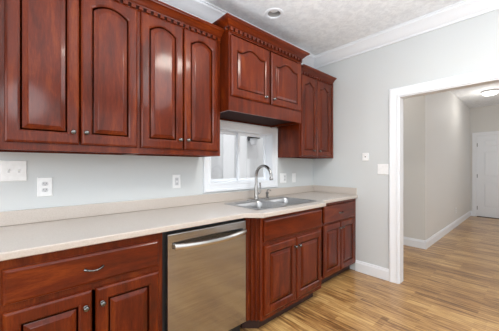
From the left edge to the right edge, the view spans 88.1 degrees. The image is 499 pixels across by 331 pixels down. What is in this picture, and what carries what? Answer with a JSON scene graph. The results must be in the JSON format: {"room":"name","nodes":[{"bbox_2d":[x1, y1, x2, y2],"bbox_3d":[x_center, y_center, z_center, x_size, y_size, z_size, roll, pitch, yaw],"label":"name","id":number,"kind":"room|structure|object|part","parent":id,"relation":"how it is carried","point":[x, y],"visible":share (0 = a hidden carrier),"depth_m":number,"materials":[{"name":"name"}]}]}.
{"room":"kitchen","nodes":[
{"label":"kitchen","id":0,"kind":"room"},
{"bbox_2d":[0,127,312,211],"bbox_3d":[-1.175,-0.101,1.845,5.400,2.742,0.150,0,0,-42],"label":"wall","id":1,"kind":"structure","parent":0,"point":[78,179],"depth_m":1.88,"materials":[{"name":"paint"}]},
{"bbox_2d":[0,160,26,181],"bbox_3d":[-1.398,0.028,1.531,0.118,0.124,0.020,0,0,-42],"label":"light switch","id":2,"kind":"object","parent":1,"relation":"attached to","point":[10,170],"visible":1,"depth_m":1.53,"materials":[{"name":"white plastic"}]},
{"bbox_2d":[37,177,52,196],"bbox_3d":[-1.293,0.132,1.632,0.077,0.122,0.008,0,0,-42],"label":"wall outlet","id":3,"kind":"object","parent":1,"relation":"attached to","point":[44,184],"visible":1,"depth_m":1.63,"materials":[{"name":"white plastic"}]},
{"bbox_2d":[0,0,138,154],"bbox_3d":[-1.095,-0.577,1.561,0.730,0.990,0.378,0,0,-42],"label":"upper cabinet","id":4,"kind":"object","parent":1,"relation":"attached to","point":[69,69],"visible":0.99,"depth_m":1.43,"materials":[{"name":"brown wood"}]},
{"bbox_3d":[-1.086,-0.570,1.367,0.310,0.900,0.020,0,0,-42],"label":"door","id":5,"kind":"part","parent":4,"relation":"part of","materials":[{"name":"brown wood"}]},
{"bbox_3d":[-1.082,-0.574,1.364,0.194,0.776,0.007,0,0,-42],"label":"raised panel","id":6,"kind":"part","parent":4,"relation":"part of","materials":[{"name":"brown wood"}]},
{"bbox_3d":[-0.848,-0.570,1.581,0.314,0.900,0.020,0,0,-42],"label":"door","id":7,"kind":"part","parent":4,"relation":"part of","materials":[{"name":"brown wood"}]},
{"bbox_3d":[-0.845,-0.574,1.577,0.198,0.776,0.007,0,0,-42],"label":"raised panel","id":8,"kind":"part","parent":4,"relation":"part of","materials":[{"name":"brown wood"}]},
{"bbox_2d":[114,0,223,42],"bbox_3d":[-0.736,-1.063,1.651,1.384,0.090,0.064,0,0,-42],"label":"crown molding","id":9,"kind":"structure","parent":4,"relation":"attached to","point":[159,9],"depth_m":1.84,"materials":[{"name":"brown wood"}]},
{"bbox_2d":[0,185,312,226],"bbox_3d":[-0.305,0.307,2.510,3.172,0.084,0.021,0,0,-42],"label":"backsplash","id":10,"kind":"structure","parent":1,"relation":"attached to","point":[16,217],"depth_m":1.93,"materials":[{"name":"beige stone"}]},
{"bbox_2d":[130,11,219,156],"bbox_3d":[-0.580,-0.577,2.023,0.651,0.990,0.378,0,0,-42],"label":"upper cabinet","id":11,"kind":"object","parent":1,"relation":"attached to","point":[179,68],"visible":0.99,"depth_m":1.87,"materials":[{"name":"brown wood"}]},
{"bbox_3d":[-0.603,-0.570,1.800,0.303,0.900,0.020,0,0,-42],"label":"door","id":12,"kind":"part","parent":11,"relation":"part of","materials":[{"name":"brown wood"}]},
{"bbox_3d":[-0.600,-0.574,1.797,0.187,0.776,0.007,0,0,-42],"label":"raised panel","id":13,"kind":"part","parent":11,"relation":"part of","materials":[{"name":"brown wood"}]},
{"bbox_3d":[-0.372,-0.570,2.008,0.303,0.900,0.020,0,0,-42],"label":"door","id":14,"kind":"part","parent":11,"relation":"part of","materials":[{"name":"brown wood"}]},
{"bbox_3d":[-0.368,-0.574,2.004,0.187,0.776,0.007,0,0,-42],"label":"raised panel","id":15,"kind":"part","parent":11,"relation":"part of","materials":[{"name":"brown wood"}]},
{"bbox_2d":[172,175,180,188],"bbox_3d":[-0.628,0.134,2.228,0.074,0.118,0.009,0,0,-42],"label":"wall outlet","id":16,"kind":"object","parent":1,"relation":"attached to","point":[176,179],"visible":1,"depth_m":2.22,"materials":[{"name":"white plastic"}]},
{"bbox_2d":[159,0,314,67],"bbox_3d":[-1.013,-1.407,1.814,5.199,0.129,0.110,0,0,-42],"label":"trim","id":17,"kind":"structure","parent":1,"relation":"attached to","point":[202,9],"depth_m":2.35,"materials":[{"name":"white paint"}]},
{"bbox_2d":[203,120,277,192],"bbox_3d":[-0.096,-0.102,2.799,1.024,0.701,0.170,0,0,-42],"label":"window","id":18,"kind":"structure","parent":1,"relation":"in","point":[226,127],"depth_m":2.82,"materials":[{"name":"white paint"}]},
{"bbox_3d":[-0.290,-0.102,2.717,0.450,0.527,0.022,0,0,-42],"label":"sash","id":19,"kind":"part","parent":18,"relation":"part of","materials":[{"name":"white paint"}]},
{"bbox_3d":[0.029,-0.102,2.970,0.434,0.527,0.022,0,0,-42],"label":"sash","id":20,"kind":"part","parent":18,"relation":"part of","materials":[{"name":"white paint"}]},
{"bbox_2d":[212,13,309,127],"bbox_3d":[0.080,-0.806,2.528,1.129,0.722,0.508,0,0,-42],"label":"upper cabinet","id":21,"kind":"object","parent":1,"relation":"attached to","point":[260,71],"visible":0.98,"depth_m":2.27,"materials":[{"name":"brown wood"}]},
{"bbox_3d":[0.018,-0.805,2.203,0.443,0.486,0.020,0,0,-42],"label":"door","id":22,"kind":"part","parent":21,"relation":"part of","materials":[{"name":"brown wood"}]},
{"bbox_3d":[0.021,-0.801,2.199,0.319,0.347,0.007,0,0,-42],"label":"raised panel","id":23,"kind":"part","parent":21,"relation":"part of","materials":[{"name":"brown wood"}]},
{"bbox_3d":[0.036,-0.472,2.536,0.911,0.014,0.414,0,0,-42],"label":"panel","id":24,"kind":"part","parent":21,"relation":"part of","materials":[{"name":"brown wood"}]},
{"bbox_3d":[0.060,-1.138,2.509,1.073,0.058,0.507,0,0,-42],"label":"cornice","id":25,"kind":"part","parent":21,"relation":"part of","materials":[{"name":"brown wood"}]},
{"bbox_3d":[0.157,-1.091,2.400,0.980,0.034,0.123,0,0,-42],"label":"dentil moulding","id":26,"kind":"part","parent":21,"relation":"part of","materials":[{"name":"brown wood"}]},
{"bbox_3d":[0.180,-0.799,2.375,0.944,0.709,0.018,0,0,-42],"label":"frame","id":27,"kind":"part","parent":21,"relation":"part of","materials":[{"name":"brown wood"}]},
{"bbox_3d":[0.364,-0.805,2.514,0.449,0.486,0.020,0,0,-42],"label":"door","id":28,"kind":"part","parent":21,"relation":"part of","materials":[{"name":"brown wood"}]},
{"bbox_3d":[0.367,-0.801,2.510,0.325,0.347,0.007,0,0,-42],"label":"raised panel","id":29,"kind":"part","parent":21,"relation":"part of","materials":[{"name":"brown wood"}]},
{"bbox_2d":[280,173,285,182],"bbox_3d":[0.416,0.148,3.165,0.116,0.118,0.009,0,0,-42],"label":"wall outlet","id":30,"kind":"object","parent":1,"relation":"attached to","point":[282,175],"visible":1,"depth_m":3.16,"materials":[{"name":"white plastic"}]},
{"bbox_2d":[292,173,295,181],"bbox_3d":[0.572,0.152,3.305,0.072,0.116,0.008,0,0,-42],"label":"light switch","id":31,"kind":"object","parent":1,"relation":"attached to","point":[293,174],"visible":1,"depth_m":3.30,"materials":[{"name":"white plastic"}]},
{"bbox_2d":[277,64,336,158],"bbox_3d":[0.740,-0.604,3.196,0.744,1.008,0.393,0,0,-42],"label":"upper cabinet","id":32,"kind":"object","parent":1,"relation":"attached to","point":[312,138],"visible":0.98,"depth_m":3.01,"materials":[{"name":"brown wood"}]},
{"bbox_3d":[0.684,-0.568,2.956,0.295,0.905,0.020,0,0,-42],"label":"door","id":33,"kind":"part","parent":32,"relation":"part of","materials":[{"name":"brown wood"}]},
{"bbox_3d":[0.688,-0.565,2.952,0.183,0.768,0.007,0,0,-42],"label":"raised panel","id":34,"kind":"part","parent":32,"relation":"part of","materials":[{"name":"brown wood"}]},
{"bbox_3d":[0.805,-0.586,3.090,0.700,0.972,0.018,0,0,-42],"label":"frame","id":35,"kind":"part","parent":32,"relation":"part of","materials":[{"name":"brown wood"}]},
{"bbox_3d":[0.810,-1.034,3.070,0.680,0.031,0.018,0,0,-42],"label":"dentil moulding","id":36,"kind":"part","parent":32,"relation":"part of","materials":[{"name":"brown wood"}]},
{"bbox_3d":[0.826,-1.079,3.053,0.680,0.058,0.064,0,0,-42],"label":"cornice","id":37,"kind":"part","parent":32,"relation":"part of","materials":[{"name":"brown wood"}]},
{"bbox_3d":[0.914,-0.568,3.162,0.297,0.905,0.020,0,0,-42],"label":"door","id":38,"kind":"part","parent":32,"relation":"part of","materials":[{"name":"brown wood"}]},
{"bbox_3d":[0.917,-0.565,3.158,0.185,0.768,0.007,0,0,-42],"label":"raised panel","id":39,"kind":"part","parent":32,"relation":"part of","materials":[{"name":"brown wood"}]},
{"bbox_2d":[205,0,498,107],"bbox_3d":[2.531,-1.547,2.013,11.140,0.150,4.850,0,0,-42],"label":"ceiling","id":40,"kind":"structure","parent":0,"point":[316,27],"depth_m":2.58,"materials":[{"name":"white paint"}]},
{"bbox_2d":[264,8,283,19],"bbox_3d":[0.238,-1.527,2.495,0.190,0.130,0.190,0,0,-42],"label":"recessed light","id":41,"kind":"object","parent":40,"relation":"in","point":[272,13],"visible":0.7,"depth_m":2.53,"materials":[{"name":"white paint"}]},
{"bbox_2d":[481,89,498,95],"bbox_3d":[4.695,-1.424,5.036,0.260,0.094,0.260,0,0,-42],"label":"flush ceiling light","id":42,"kind":"object","parent":40,"relation":"attached to","point":[489,92],"visible":1,"depth_m":4.97,"materials":[{"name":"white metal"}]},
{"bbox_2d":[240,216,498,330],"bbox_3d":[2.531,1.310,2.013,11.140,0.080,4.850,0,0,-42],"label":"floor","id":43,"kind":"structure","parent":0,"point":[452,284],"depth_m":2.51,"materials":[{"name":"brown wood"}]},
{"bbox_2d":[0,233,161,330],"bbox_3d":[-0.986,0.828,1.469,0.768,0.884,0.659,0,0,-42],"label":"base cabinet","id":44,"kind":"object","parent":43,"relation":"on","point":[114,285],"visible":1,"depth_m":1.25,"materials":[{"name":"brown wood"}]},
{"bbox_3d":[-0.894,0.873,1.163,0.319,0.534,0.020,0,0,-42],"label":"door","id":45,"kind":"part","parent":44,"relation":"part of","materials":[{"name":"brown wood"}]},
{"bbox_3d":[-0.891,0.873,1.160,0.203,0.402,0.007,0,0,-42],"label":"raised panel","id":46,"kind":"part","parent":44,"relation":"part of","materials":[{"name":"brown wood"}]},
{"bbox_3d":[-0.769,0.501,1.275,0.654,0.148,0.020,0,0,-42],"label":"drawer","id":47,"kind":"part","parent":44,"relation":"part of","materials":[{"name":"brown wood"}]},
{"bbox_3d":[-0.780,0.682,1.233,0.026,0.026,0.029,0,0,-42],"label":"knob","id":48,"kind":"part","parent":44,"relation":"part of","materials":[{"name":"silver metal"}]},
{"bbox_3d":[-0.753,0.501,1.257,0.090,0.016,0.035,0,0,-42],"label":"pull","id":49,"kind":"part","parent":44,"relation":"part of","materials":[{"name":"silver metal"}]},
{"bbox_3d":[-0.727,0.682,1.280,0.026,0.026,0.029,0,0,-42],"label":"knob","id":50,"kind":"part","parent":44,"relation":"part of","materials":[{"name":"silver metal"}]},
{"bbox_3d":[-0.645,0.873,1.387,0.320,0.534,0.020,0,0,-42],"label":"door","id":51,"kind":"part","parent":44,"relation":"part of","materials":[{"name":"brown wood"}]},
{"bbox_3d":[-0.642,0.873,1.383,0.204,0.402,0.007,0,0,-42],"label":"raised panel","id":52,"kind":"part","parent":44,"relation":"part of","materials":[{"name":"brown wood"}]},
{"bbox_2d":[162,218,246,330],"bbox_3d":[-0.439,0.834,1.921,0.644,0.872,0.700,0,0,-42],"label":"dishwasher","id":53,"kind":"object","parent":43,"relation":"on","point":[204,266],"visible":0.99,"depth_m":1.67,"materials":[{"name":"silver metal"}]},
{"bbox_3d":[-0.217,0.481,1.682,0.553,0.044,0.048,0,0,-42],"label":"handle","id":54,"kind":"part","parent":53,"relation":"part of","materials":[{"name":"metal"}]},
{"bbox_3d":[-0.304,1.220,1.766,0.598,0.100,0.030,0,0,-42],"label":"toe panel","id":55,"kind":"part","parent":53,"relation":"part of","materials":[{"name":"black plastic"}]},
{"bbox_2d":[241,207,321,327],"bbox_3d":[0.176,0.828,2.451,0.972,0.884,0.747,0,0,-42],"label":"base cabinet","id":56,"kind":"object","parent":43,"relation":"on","point":[283,252],"visible":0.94,"depth_m":2.06,"materials":[{"name":"brown wood"}]},
{"bbox_2d":[0,191,357,260],"bbox_3d":[-0.058,0.367,2.249,3.192,0.035,0.735,0,0,-42],"label":"countertop","id":57,"kind":"structure","parent":56,"relation":"on","point":[22,240],"depth_m":1.57,"materials":[{"name":"beige stone"}]},
{"bbox_2d":[247,165,272,200],"bbox_3d":[0.136,0.165,2.563,0.230,0.359,0.257,0,0,-42],"label":"faucet","id":58,"kind":"object","parent":57,"relation":"on","point":[256,192],"visible":0.99,"depth_m":2.62,"materials":[{"name":"silver metal"}]},
{"bbox_2d":[224,196,315,209],"bbox_3d":[0.217,0.432,2.491,0.825,0.174,0.517,0,0,-42],"label":"sink","id":59,"kind":"object","parent":57,"relation":"in","point":[280,201],"visible":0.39,"depth_m":2.52,"materials":[{"name":"metal"}]},
{"bbox_3d":[0.252,0.868,2.070,0.376,0.528,0.020,0,0,-42],"label":"door","id":60,"kind":"part","parent":56,"relation":"part of","materials":[{"name":"brown wood"}]},
{"bbox_3d":[0.255,0.868,2.067,0.260,0.396,0.007,0,0,-42],"label":"raised panel","id":61,"kind":"part","parent":56,"relation":"part of","materials":[{"name":"brown wood"}]},
{"bbox_3d":[0.386,0.778,2.217,0.800,0.784,0.018,0,0,-42],"label":"frame","id":62,"kind":"part","parent":56,"relation":"part of","materials":[{"name":"brown wood"}]},
{"bbox_3d":[0.397,0.493,2.201,0.775,0.162,0.020,0,0,-42],"label":"false drawer","id":63,"kind":"part","parent":56,"relation":"part of","materials":[{"name":"brown wood"}]},
{"bbox_3d":[0.540,0.868,2.330,0.380,0.528,0.020,0,0,-42],"label":"door","id":64,"kind":"part","parent":56,"relation":"part of","materials":[{"name":"brown wood"}]},
{"bbox_3d":[0.544,0.868,2.326,0.264,0.396,0.007,0,0,-42],"label":"raised panel","id":65,"kind":"part","parent":56,"relation":"part of","materials":[{"name":"brown wood"}]},
{"bbox_2d":[321,198,355,283],"bbox_3d":[0.806,0.828,3.076,0.800,0.884,0.659,0,0,-42],"label":"base cabinet","id":66,"kind":"object","parent":43,"relation":"on","point":[338,228],"visible":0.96,"depth_m":2.85,"materials":[{"name":"brown wood"}]},
{"bbox_3d":[0.879,0.883,2.755,0.328,0.538,0.020,0,0,-42],"label":"door","id":67,"kind":"part","parent":66,"relation":"part of","materials":[{"name":"brown wood"}]},
{"bbox_3d":[0.883,0.883,2.751,0.212,0.406,0.007,0,0,-42],"label":"raised panel","id":68,"kind":"part","parent":66,"relation":"part of","materials":[{"name":"brown wood"}]},
{"bbox_3d":[1.005,0.509,2.867,0.666,0.178,0.020,0,0,-42],"label":"drawer","id":69,"kind":"part","parent":66,"relation":"part of","materials":[{"name":"brown wood"}]},
{"bbox_3d":[1.132,0.883,2.981,0.326,0.538,0.020,0,0,-42],"label":"door","id":70,"kind":"part","parent":66,"relation":"part of","materials":[{"name":"brown wood"}]},
{"bbox_3d":[1.135,0.883,2.977,0.210,0.406,0.007,0,0,-42],"label":"raised panel","id":71,"kind":"part","parent":66,"relation":"part of","materials":[{"name":"brown wood"}]},
{"bbox_2d":[313,9,498,269],"bbox_3d":[2.445,-0.101,1.936,0.110,2.742,4.850,0,0,-42],"label":"wall","id":72,"kind":"structure","parent":0,"point":[361,87],"depth_m":2.96,"materials":[{"name":"paint"}]},
{"bbox_2d":[313,185,356,194],"bbox_3d":[1.087,0.307,3.351,0.021,0.084,0.627,0,0,-42],"label":"backsplash","id":73,"kind":"structure","parent":72,"relation":"attached to","point":[330,189],"depth_m":3.31,"materials":[{"name":"beige stone"}]},
{"bbox_2d":[362,153,368,160],"bbox_3d":[1.367,-0.108,3.043,0.016,0.092,0.072,0,0,-42],"label":"thermostat","id":74,"kind":"object","parent":72,"relation":"attached to","point":[365,156],"visible":1,"depth_m":3.04,"materials":[{"name":"white plastic"}]},
{"bbox_2d":[355,260,388,280],"bbox_3d":[1.415,1.205,2.989,0.016,0.130,0.382,0,0,-42],"label":"baseboard","id":75,"kind":"structure","parent":72,"relation":"attached to","point":[363,267],"depth_m":2.97,"materials":[{"name":"white paint"}]},
{"bbox_2d":[377,164,388,174],"bbox_3d":[1.499,0.038,2.901,0.008,0.122,0.118,0,0,-42],"label":"light switch","id":76,"kind":"object","parent":72,"relation":"attached to","point":[382,169],"visible":1,"depth_m":2.90,"materials":[{"name":"white plastic"}]},
{"bbox_2d":[313,0,498,68],"bbox_3d":[2.346,-1.407,1.880,0.110,0.129,4.499,0,0,-42],"label":"trim","id":77,"kind":"structure","parent":72,"relation":"attached to","point":[465,9],"depth_m":2.64,"materials":[{"name":"white paint"}]},
{"bbox_2d":[389,67,498,283],"bbox_3d":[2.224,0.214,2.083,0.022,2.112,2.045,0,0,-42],"label":"trim","id":78,"kind":"structure","parent":72,"relation":"attached to","point":[493,73],"depth_m":2.79,"materials":[{"name":"white paint"}]},
{"bbox_2d":[403,91,469,239],"bbox_3d":[3.799,-0.101,5.676,3.960,2.742,1.090,0,0,-42],"label":"wall","id":79,"kind":"structure","parent":0,"point":[436,127],"depth_m":4.26,"materials":[{"name":"paint"}]},
{"bbox_2d":[425,211,470,248],"bbox_3d":[4.156,1.205,5.253,3.959,0.130,0.016,0,0,-42],"label":"baseboard","id":80,"kind":"structure","parent":79,"relation":"attached to","point":[430,241],"depth_m":4.75,"materials":[{"name":"white paint"}]},
{"bbox_2d":[470,105,498,210],"bbox_3d":[6.763,-0.101,5.427,0.120,2.742,3.480,0,0,-42],"label":"wall","id":81,"kind":"structure","parent":0,"point":[482,119],"depth_m":6.43,"materials":[{"name":"paint"}]},
{"bbox_2d":[472,131,498,215],"bbox_3d":[6.020,0.212,6.149,0.020,2.115,1.087,0,0,-42],"label":"trim","id":82,"kind":"structure","parent":81,"relation":"attached to","point":[474,135],"depth_m":6.52,"materials":[{"name":"white paint"}]},
{"bbox_2d":[477,135,498,218],"bbox_3d":[6.044,0.258,6.173,0.153,2.025,0.912,0,0,-42],"label":"door","id":83,"kind":"structure","parent":81,"relation":"in","point":[487,145],"depth_m":6.35,"materials":[{"name":"white paint"}]},
{"bbox_3d":[5.911,-0.560,6.316,0.009,0.176,0.280,0,0,-42],"label":"panel","id":84,"kind":"part","parent":83,"relation":"part of","materials":[{"name":"white paint"}]},
{"bbox_3d":[5.911,-0.050,6.316,0.009,0.636,0.280,0,0,-42],"label":"panel","id":85,"kind":"part","parent":83,"relation":"part of","materials":[{"name":"white paint"}]},
{"bbox_3d":[5.911,0.720,6.316,0.009,0.616,0.280,0,0,-42],"label":"panel","id":86,"kind":"part","parent":83,"relation":"part of","materials":[{"name":"white paint"}]},
{"label":"outside","id":87,"kind":"structure","parent":0,"visible":0},
{"bbox_2d":[211,134,262,178],"bbox_3d":[0.100,-0.030,4.991,7.700,2.800,0.070,0,0,-42],"label":"wall","id":88,"kind":"structure","parent":87,"point":[223,166],"depth_m":4.63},
{"bbox_2d":[247,136,259,144],"bbox_3d":[0.077,-0.517,4.762,0.240,0.266,0.240,0,0,-42],"label":"wall lantern","id":89,"kind":"object","parent":88,"relation":"attached to","point":[253,140],"visible":0.59,"depth_m":4.71,"materials":[{"name":"metal"}]},
{"bbox_3d":[0.077,-0.445,4.762,0.150,0.122,0.150,0,0,-42],"label":"lamp shade","id":90,"kind":"part","parent":89,"relation":"part of","materials":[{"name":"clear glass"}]},
{"bbox_3d":[1.454,-0.101,4.224,1.470,2.742,0.120,0,0,-42],"label":"wall","id":91,"kind":"structure","parent":0,"visible":0},
{"bbox_2d":[403,237,424,248],"bbox_3d":[2.359,1.205,4.304,0.016,0.130,0.970,0,0,-42],"label":"baseboard","id":92,"kind":"structure","parent":91,"relation":"attached to","point":[418,243],"depth_m":4.04,"materials":[{"name":"white paint"}]}
]}

